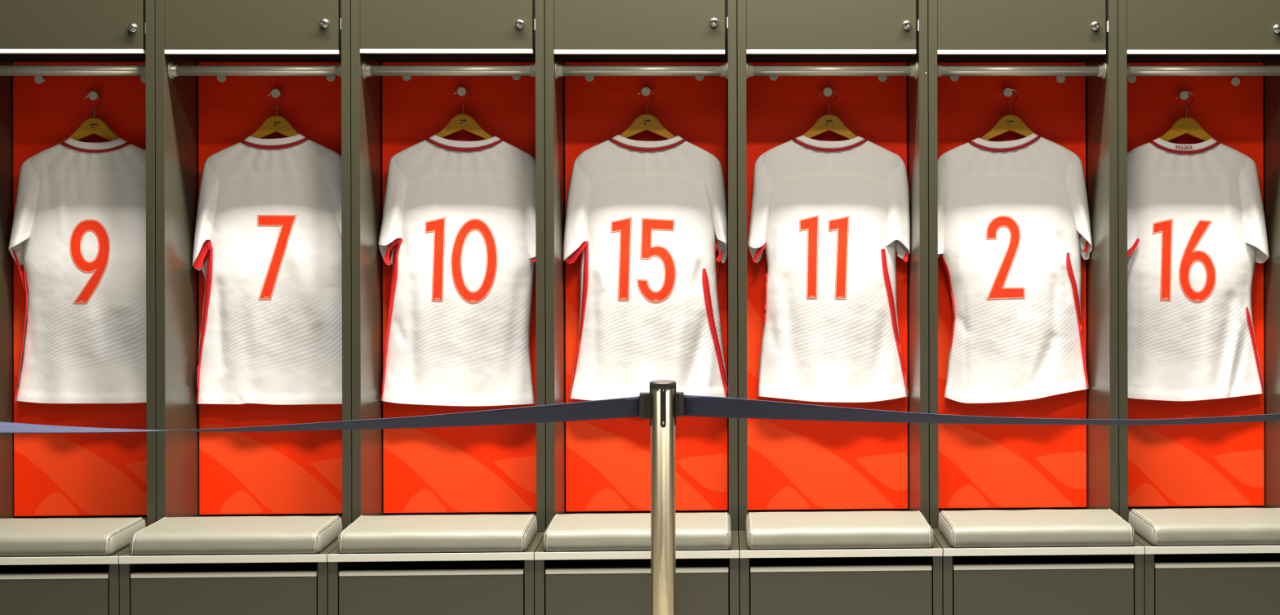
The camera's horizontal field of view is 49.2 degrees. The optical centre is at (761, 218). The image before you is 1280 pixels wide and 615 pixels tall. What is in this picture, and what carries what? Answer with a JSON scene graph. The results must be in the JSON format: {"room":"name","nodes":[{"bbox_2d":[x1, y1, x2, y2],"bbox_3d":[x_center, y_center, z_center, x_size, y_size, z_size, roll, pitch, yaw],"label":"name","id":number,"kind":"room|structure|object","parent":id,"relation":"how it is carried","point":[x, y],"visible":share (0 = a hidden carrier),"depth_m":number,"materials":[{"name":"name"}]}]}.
{"room":"changing room","nodes":[
{"label":"changing room","id":0,"kind":"room"},
{"bbox_3d":[0.116,1.410,1.055,9.400,0.100,7.200,0,0,-2],"label":"floor","id":1,"kind":"structure","parent":0,"visible":0},
{"bbox_2d":[0,515,146,614],"bbox_3d":[-2.027,1.141,4.046,0.558,0.450,0.598,0,0,-2],"label":"bench","id":2,"kind":"object","parent":1,"relation":"on","point":[29,584],"visible":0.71,"depth_m":3.76,"materials":[{"name":"grey laminate"}]},
{"bbox_2d":[0,516,146,556],"bbox_3d":[-2.023,0.886,3.873,0.518,0.060,0.248,0,0,-2],"label":"seat cushion","id":3,"kind":"object","parent":2,"relation":"on","point":[53,536],"visible":0.98,"depth_m":3.78,"materials":[{"name":"grey leather"}]},
{"bbox_2d":[0,0,156,526],"bbox_3d":[-2.034,-0.069,4.165,0.558,1.969,0.364,0,0,-2],"label":"locker","id":4,"kind":"object","parent":2,"relation":"on","point":[54,54],"visible":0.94,"depth_m":4.24,"materials":[{"name":"grey laminate"}]},
{"bbox_2d":[13,302,24,377],"bbox_3d":[-2.238,0.384,4.241,0.092,0.259,0.001,0,0,-2],"label":"print","id":5,"kind":"object","parent":4,"relation":"attached to","point":[19,317],"depth_m":4.24},
{"bbox_2d":[34,491,78,515],"bbox_3d":[-2.156,0.872,4.244,0.134,0.072,0.001,0,0,-2],"label":"print","id":6,"kind":"object","parent":4,"relation":"attached to","point":[55,504],"depth_m":4.24},
{"bbox_2d":[0,53,145,62],"bbox_3d":[-2.036,-0.487,4.183,0.505,0.018,0.324,0,0,-2],"label":"shelf","id":7,"kind":"object","parent":4,"relation":"attached to","point":[3,57],"depth_m":4.15,"materials":[{"name":"metal"}]},
{"bbox_2d":[13,432,146,515],"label":"print","id":8,"kind":"object","parent":4,"relation":"attached to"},
{"bbox_2d":[56,91,119,145],"bbox_3d":[-2.025,-0.272,4.220,0.390,0.228,0.030,0,0,-2],"label":"hanger","id":9,"kind":"object","parent":4,"relation":"hanging from","point":[90,126],"visible":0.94,"depth_m":4.21,"materials":[{"name":"brown wood"}]},
{"bbox_2d":[8,137,146,403],"bbox_3d":[-2.030,0.161,4.199,0.491,0.809,0.077,0,0,-2],"label":"shirt","id":10,"kind":"object","parent":9,"relation":"hanging from","point":[78,234],"visible":0.75,"depth_m":4.18,"materials":[{"name":"white fabric"}]},
{"bbox_2d":[125,460,146,484],"bbox_3d":[-1.866,0.793,4.252,0.163,0.120,0.001,0,0,-2],"label":"print","id":11,"kind":"object","parent":4,"relation":"attached to","point":[140,468],"depth_m":4.25},
{"bbox_2d":[119,514,342,614],"bbox_3d":[-1.468,1.139,4.061,0.558,0.450,0.598,0,0,-2],"label":"bench","id":12,"kind":"object","parent":1,"relation":"on","point":[267,584],"visible":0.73,"depth_m":3.77,"materials":[{"name":"grey laminate"}]},
{"bbox_2d":[129,515,342,555],"bbox_3d":[-1.464,0.884,3.888,0.518,0.060,0.248,0,0,-2],"label":"seat cushion","id":13,"kind":"object","parent":12,"relation":"on","point":[219,535],"visible":1,"depth_m":3.78,"materials":[{"name":"grey leather"}]},
{"bbox_2d":[155,0,351,529],"bbox_3d":[-1.474,-0.071,4.180,0.558,1.969,0.364,0,0,-2],"label":"locker","id":14,"kind":"object","parent":12,"relation":"on","point":[218,63],"visible":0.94,"depth_m":4.15,"materials":[{"name":"grey laminate"}]},
{"bbox_2d":[199,301,203,340],"bbox_3d":[-1.678,0.382,4.257,0.092,0.259,0.001,0,0,-2],"label":"print","id":15,"kind":"object","parent":14,"relation":"attached to","point":[201,307],"depth_m":4.26},
{"bbox_2d":[219,489,262,513],"bbox_3d":[-1.597,0.871,4.259,0.134,0.072,0.001,0,0,-2],"label":"print","id":16,"kind":"object","parent":14,"relation":"attached to","point":[241,502],"depth_m":4.26},
{"bbox_2d":[175,46,341,62],"bbox_3d":[-1.476,-0.489,4.198,0.505,0.018,0.324,0,0,-2],"label":"shelf","id":17,"kind":"object","parent":14,"relation":"attached to","point":[179,57],"depth_m":4.15,"materials":[{"name":"white metal"}]},
{"bbox_2d":[238,88,299,142],"bbox_3d":[-1.476,-0.279,4.235,0.393,0.232,0.030,0,0,-2],"label":"hanger","id":18,"kind":"object","parent":14,"relation":"hanging from","point":[273,124],"visible":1,"depth_m":4.22,"materials":[{"name":"brown wood"}]},
{"bbox_2d":[192,133,342,404],"bbox_3d":[-1.476,0.157,4.213,0.497,0.827,0.078,0,0,-2],"label":"shirt","id":19,"kind":"object","parent":18,"relation":"hanging from","point":[268,244],"visible":0.91,"depth_m":4.20,"materials":[{"name":"white fabric"}]},
{"bbox_2d":[199,423,342,513],"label":"print","id":20,"kind":"object","parent":14,"relation":"attached to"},
{"bbox_2d":[310,457,342,490],"bbox_3d":[-1.307,0.792,4.267,0.163,0.120,0.001,0,0,-2],"label":"print","id":21,"kind":"object","parent":14,"relation":"attached to","point":[331,468],"depth_m":4.27},
{"bbox_2d":[327,512,544,614],"bbox_3d":[-0.908,1.138,4.077,0.558,0.450,0.598,0,0,-2],"label":"bench","id":22,"kind":"object","parent":1,"relation":"on","point":[443,583],"visible":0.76,"depth_m":3.78,"materials":[{"name":"grey laminate"}]},
{"bbox_2d":[337,513,537,553],"bbox_3d":[-0.904,0.882,3.904,0.518,0.060,0.248,0,0,-2],"label":"seat cushion","id":23,"kind":"object","parent":22,"relation":"on","point":[462,532],"visible":1,"depth_m":3.80,"materials":[{"name":"grey leather"}]},
{"bbox_2d":[351,0,546,531],"bbox_3d":[-0.915,-0.072,4.196,0.558,1.969,0.364,0,0,-2],"label":"locker","id":24,"kind":"object","parent":22,"relation":"on","point":[409,58],"visible":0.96,"depth_m":4.21,"materials":[{"name":"grey laminate"}]},
{"bbox_2d":[382,300,389,372],"bbox_3d":[-1.118,0.381,4.272,0.092,0.259,0.001,0,0,-2],"label":"print","id":25,"kind":"object","parent":24,"relation":"attached to","point":[385,308],"depth_m":4.27},
{"bbox_2d":[403,488,446,511],"bbox_3d":[-1.037,0.869,4.274,0.134,0.072,0.001,0,0,-2],"label":"print","id":26,"kind":"object","parent":24,"relation":"attached to","point":[424,500],"depth_m":4.27},
{"bbox_2d":[364,47,535,62],"bbox_3d":[-0.916,-0.490,4.214,0.505,0.018,0.324,0,0,-2],"label":"shelf","id":27,"kind":"object","parent":24,"relation":"attached to","point":[369,57],"depth_m":4.16,"materials":[{"name":"white metal"}]},
{"bbox_2d":[383,427,532,511],"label":"print","id":28,"kind":"object","parent":24,"relation":"attached to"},
{"bbox_2d":[435,87,492,139],"bbox_3d":[-0.912,-0.286,4.250,0.396,0.231,0.030,0,0,-2],"label":"hanger","id":29,"kind":"object","parent":24,"relation":"hanging from","point":[460,122],"visible":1,"depth_m":4.24,"materials":[{"name":"brown wood"}]},
{"bbox_2d":[377,134,535,405],"bbox_3d":[-0.915,0.162,4.229,0.501,0.832,0.077,0,0,-2],"label":"shirt","id":30,"kind":"object","parent":29,"relation":"hanging from","point":[457,234],"visible":0.98,"depth_m":4.21,"materials":[{"name":"white fabric"}]},
{"bbox_2d":[493,455,536,493],"bbox_3d":[-0.747,0.790,4.282,0.163,0.120,0.001,0,0,-2],"label":"print","id":31,"kind":"object","parent":24,"relation":"attached to","point":[522,469],"depth_m":4.28},
{"bbox_2d":[534,511,738,614],"bbox_3d":[-0.348,1.136,4.092,0.558,0.450,0.598,0,0,-2],"label":"bench","id":32,"kind":"object","parent":1,"relation":"on","point":[614,582],"visible":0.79,"depth_m":3.80,"materials":[{"name":"grey laminate"}]},
{"bbox_2d":[542,511,731,551],"bbox_3d":[-0.344,0.881,3.919,0.518,0.060,0.248,0,0,-2],"label":"seat cushion","id":33,"kind":"object","parent":32,"relation":"on","point":[693,531],"visible":0.94,"depth_m":3.81,"materials":[{"name":"grey leather"}]},
{"bbox_2d":[544,0,737,529],"bbox_3d":[-0.355,-0.074,4.211,0.558,1.969,0.364,0,0,-2],"label":"locker","id":34,"kind":"object","parent":32,"relation":"on","point":[600,54],"visible":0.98,"depth_m":4.29,"materials":[{"name":"grey laminate"}]},
{"bbox_2d":[565,299,579,376],"bbox_3d":[-0.559,0.379,4.287,0.092,0.259,0.001,0,0,-2],"label":"print","id":35,"kind":"object","parent":34,"relation":"attached to","point":[572,321],"depth_m":4.29},
{"bbox_2d":[586,487,628,510],"bbox_3d":[-0.477,0.868,4.290,0.134,0.072,0.001,0,0,-2],"label":"print","id":36,"kind":"object","parent":34,"relation":"attached to","point":[606,499],"depth_m":4.29},
{"bbox_2d":[565,421,714,510],"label":"print","id":37,"kind":"object","parent":34,"relation":"attached to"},
{"bbox_2d":[556,47,727,62],"bbox_3d":[-0.356,-0.492,4.229,0.505,0.018,0.324,0,0,-2],"label":"shelf","id":38,"kind":"object","parent":34,"relation":"attached to","point":[560,57],"depth_m":4.18,"materials":[{"name":"white metal"}]},
{"bbox_2d":[619,87,675,138],"bbox_3d":[-0.352,-0.287,4.266,0.399,0.233,0.030,0,0,-2],"label":"hanger","id":39,"kind":"object","parent":34,"relation":"hanging from","point":[650,122],"visible":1,"depth_m":4.25,"materials":[{"name":"brown wood"}]},
{"bbox_2d":[563,134,727,399],"bbox_3d":[-0.355,0.155,4.245,0.500,0.822,0.075,0,0,-2],"label":"shirt","id":40,"kind":"object","parent":39,"relation":"hanging from","point":[645,219],"visible":0.98,"depth_m":4.23,"materials":[{"name":"white fabric"}]},
{"bbox_2d":[675,453,727,492],"bbox_3d":[-0.187,0.789,4.298,0.163,0.120,0.001,0,0,-2],"label":"print","id":41,"kind":"object","parent":34,"relation":"attached to","point":[710,471],"depth_m":4.30},
{"bbox_2d":[639,379,684,614],"bbox_3d":[-0.240,0.880,3.396,0.340,0.963,0.340,0,0,-2],"label":"barrier post","id":42,"kind":"object","parent":1,"relation":"on","point":[662,404],"visible":1,"depth_m":3.37,"materials":[{"name":"metal"}]},
{"bbox_2d":[0,395,639,433],"bbox_3d":[-1.538,0.470,3.298,2.491,0.094,0.056,0,0,-5],"label":"belt","id":43,"kind":"object","parent":42,"relation":"attached to","point":[621,407],"visible":1,"depth_m":3.36,"materials":[{"name":"black fabric"}]},
{"bbox_2d":[683,394,1279,425],"bbox_3d":[1.039,0.465,3.394,2.462,0.091,0.066,0,0,1],"label":"belt","id":44,"kind":"object","parent":42,"relation":"attached to","point":[694,405],"visible":1,"depth_m":3.40,"materials":[{"name":"fabric"}]},
{"bbox_2d":[737,509,942,614],"bbox_3d":[0.212,1.135,4.107,0.558,0.450,0.598,0,0,-2],"label":"bench","id":45,"kind":"object","parent":1,"relation":"on","point":[886,580],"visible":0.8,"depth_m":3.81,"materials":[{"name":"grey laminate"}]},
{"bbox_2d":[736,0,928,529],"bbox_3d":[0.205,-0.075,4.227,0.558,1.969,0.364,0,0,-2],"label":"locker","id":46,"kind":"object","parent":45,"relation":"on","point":[873,54],"visible":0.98,"depth_m":4.30,"materials":[{"name":"grey laminate"}]},
{"bbox_2d":[746,298,764,377],"bbox_3d":[0.001,0.378,4.303,0.092,0.259,0.001,0,0,-2],"label":"print","id":47,"kind":"object","parent":46,"relation":"attached to","point":[755,326],"depth_m":4.30},
{"bbox_2d":[766,485,809,508],"bbox_3d":[0.083,0.866,4.305,0.134,0.072,0.001,0,0,-2],"label":"print","id":48,"kind":"object","parent":46,"relation":"attached to","point":[788,497],"depth_m":4.31},
{"bbox_2d":[746,419,894,508],"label":"print","id":49,"kind":"object","parent":46,"relation":"attached to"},
{"bbox_2d":[802,88,857,139],"bbox_3d":[0.208,-0.286,4.281,0.402,0.234,0.030,0,0,-2],"label":"hanger","id":50,"kind":"object","parent":46,"relation":"hanging from","point":[832,122],"visible":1,"depth_m":4.27,"materials":[{"name":"brown wood"}]},
{"bbox_2d":[747,135,910,402],"bbox_3d":[0.206,0.158,4.261,0.497,0.826,0.080,0,0,-2],"label":"shirt","id":51,"kind":"object","parent":50,"relation":"hanging from","point":[830,220],"visible":1,"depth_m":4.24,"materials":[{"name":"white fabric"}]},
{"bbox_2d":[746,47,917,62],"bbox_3d":[0.203,-0.493,4.245,0.505,0.018,0.324,0,0,-2],"label":"shelf","id":52,"kind":"object","parent":46,"relation":"attached to","point":[749,57],"depth_m":4.19,"materials":[{"name":"white metal"}]},
{"bbox_2d":[855,452,907,490],"bbox_3d":[0.373,0.787,4.313,0.163,0.120,0.001,0,0,-2],"label":"print","id":53,"kind":"object","parent":46,"relation":"attached to","point":[890,469],"depth_m":4.31},
{"bbox_2d":[745,510,933,549],"bbox_3d":[0.215,0.879,3.934,0.519,0.060,0.248,0,0,-2],"label":"seat cushion","id":54,"kind":"object","parent":45,"relation":"on","point":[824,529],"visible":1,"depth_m":3.83,"materials":[{"name":"grey leather"}]},
{"bbox_2d":[932,507,1144,614],"bbox_3d":[0.771,1.133,4.123,0.558,0.450,0.598,0,0,-2],"label":"bench","id":55,"kind":"object","parent":1,"relation":"on","point":[1053,580],"visible":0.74,"depth_m":3.83,"materials":[{"name":"grey laminate"}]},
{"bbox_2d":[927,0,1118,528],"bbox_3d":[0.765,-0.077,4.242,0.558,1.969,0.364,0,0,-2],"label":"locker","id":56,"kind":"object","parent":55,"relation":"on","point":[1060,57],"visible":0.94,"depth_m":4.29,"materials":[{"name":"grey laminate"}]},
{"bbox_2d":[946,484,989,506],"bbox_3d":[0.643,0.865,4.321,0.134,0.072,0.001,0,0,-2],"label":"print","id":57,"kind":"object","parent":56,"relation":"attached to","point":[967,495],"depth_m":4.32},
{"bbox_2d":[937,422,1073,506],"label":"print","id":58,"kind":"object","parent":56,"relation":"attached to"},
{"bbox_2d":[980,88,1033,140],"bbox_3d":[0.768,-0.287,4.296,0.404,0.233,0.030,0,0,-2],"label":"hanger","id":59,"kind":"object","parent":56,"relation":"hanging from","point":[1014,123],"visible":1,"depth_m":4.28,"materials":[{"name":"brown wood"}]},
{"bbox_2d":[937,133,1092,403],"bbox_3d":[0.765,0.156,4.276,0.500,0.836,0.075,0,0,-2],"label":"shirt","id":60,"kind":"object","parent":59,"relation":"hanging from","point":[1014,223],"visible":0.94,"depth_m":4.26,"materials":[{"name":"white fabric"}]},
{"bbox_2d":[937,54,1102,62],"bbox_3d":[0.763,-0.495,4.260,0.505,0.018,0.324,0,0,-2],"label":"shelf","id":61,"kind":"object","parent":56,"relation":"attached to","point":[940,58],"depth_m":4.22,"materials":[{"name":"grey metal"}]},
{"bbox_2d":[1034,450,1086,488],"bbox_3d":[0.933,0.786,4.329,0.163,0.120,0.001,0,0,-2],"label":"print","id":62,"kind":"object","parent":56,"relation":"attached to","point":[1068,468],"depth_m":4.33},
{"bbox_2d":[937,508,1134,547],"bbox_3d":[0.776,0.878,3.950,0.518,0.060,0.248,0,0,-2],"label":"seat cushion","id":63,"kind":"object","parent":55,"relation":"on","point":[1086,526],"visible":1,"depth_m":3.84,"materials":[{"name":"grey leather"}]},
{"bbox_2d":[1128,506,1279,614],"bbox_3d":[1.331,1.132,4.138,0.558,0.450,0.598,0,0,-2],"label":"bench","id":64,"kind":"object","parent":1,"relation":"on","point":[1229,579],"visible":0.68,"depth_m":3.84,"materials":[{"name":"grey laminate"}]},
{"bbox_2d":[1117,0,1279,522],"bbox_3d":[1.325,-0.079,4.258,0.558,1.969,0.364,0,0,-2],"label":"locker","id":65,"kind":"object","parent":64,"relation":"on","point":[1224,53],"visible":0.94,"depth_m":4.33,"materials":[{"name":"grey laminate"}]},
{"bbox_2d":[1128,483,1167,506],"bbox_3d":[1.202,0.863,4.336,0.134,0.072,0.001,0,0,-2],"label":"print","id":66,"kind":"object","parent":65,"relation":"attached to","point":[1146,495],"depth_m":4.34},
{"bbox_2d":[1128,425,1251,505],"bbox_3d":[1.305,0.760,4.339,0.458,0.277,0.001,0,0,-2],"label":"print","id":67,"kind":"object","parent":65,"relation":"attached to","point":[1181,474],"depth_m":4.34},
{"bbox_2d":[1160,91,1225,145],"bbox_3d":[1.316,-0.278,4.312,0.407,0.234,0.030,0,0,-2],"label":"hanger","id":68,"kind":"object","parent":65,"relation":"hanging from","point":[1189,126],"visible":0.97,"depth_m":4.30,"materials":[{"name":"brown wood"}]},
{"bbox_2d":[1127,137,1269,400],"bbox_3d":[1.328,0.162,4.292,0.489,0.816,0.074,0,0,-2],"label":"shirt","id":69,"kind":"object","parent":68,"relation":"hanging from","point":[1197,233],"visible":0.93,"depth_m":4.27,"materials":[{"name":"white fabric"}]},
{"bbox_2d":[1126,54,1279,62],"bbox_3d":[1.323,-0.496,4.276,0.505,0.018,0.324,0,0,-2],"label":"shelf","id":70,"kind":"object","parent":65,"relation":"attached to","point":[1130,58],"depth_m":4.24,"materials":[{"name":"grey metal"}]},
{"bbox_2d":[1213,448,1264,487],"bbox_3d":[1.492,0.784,4.344,0.163,0.120,0.001,0,0,-2],"label":"print","id":71,"kind":"object","parent":65,"relation":"attached to","point":[1247,466],"depth_m":4.34},
{"bbox_2d":[1128,507,1279,545],"bbox_3d":[1.335,0.876,3.965,0.518,0.061,0.248,0,0,-2],"label":"seat cushion","id":72,"kind":"object","parent":64,"relation":"on","point":[1194,526],"visible":0.97,"depth_m":3.86,"materials":[{"name":"grey leather"}]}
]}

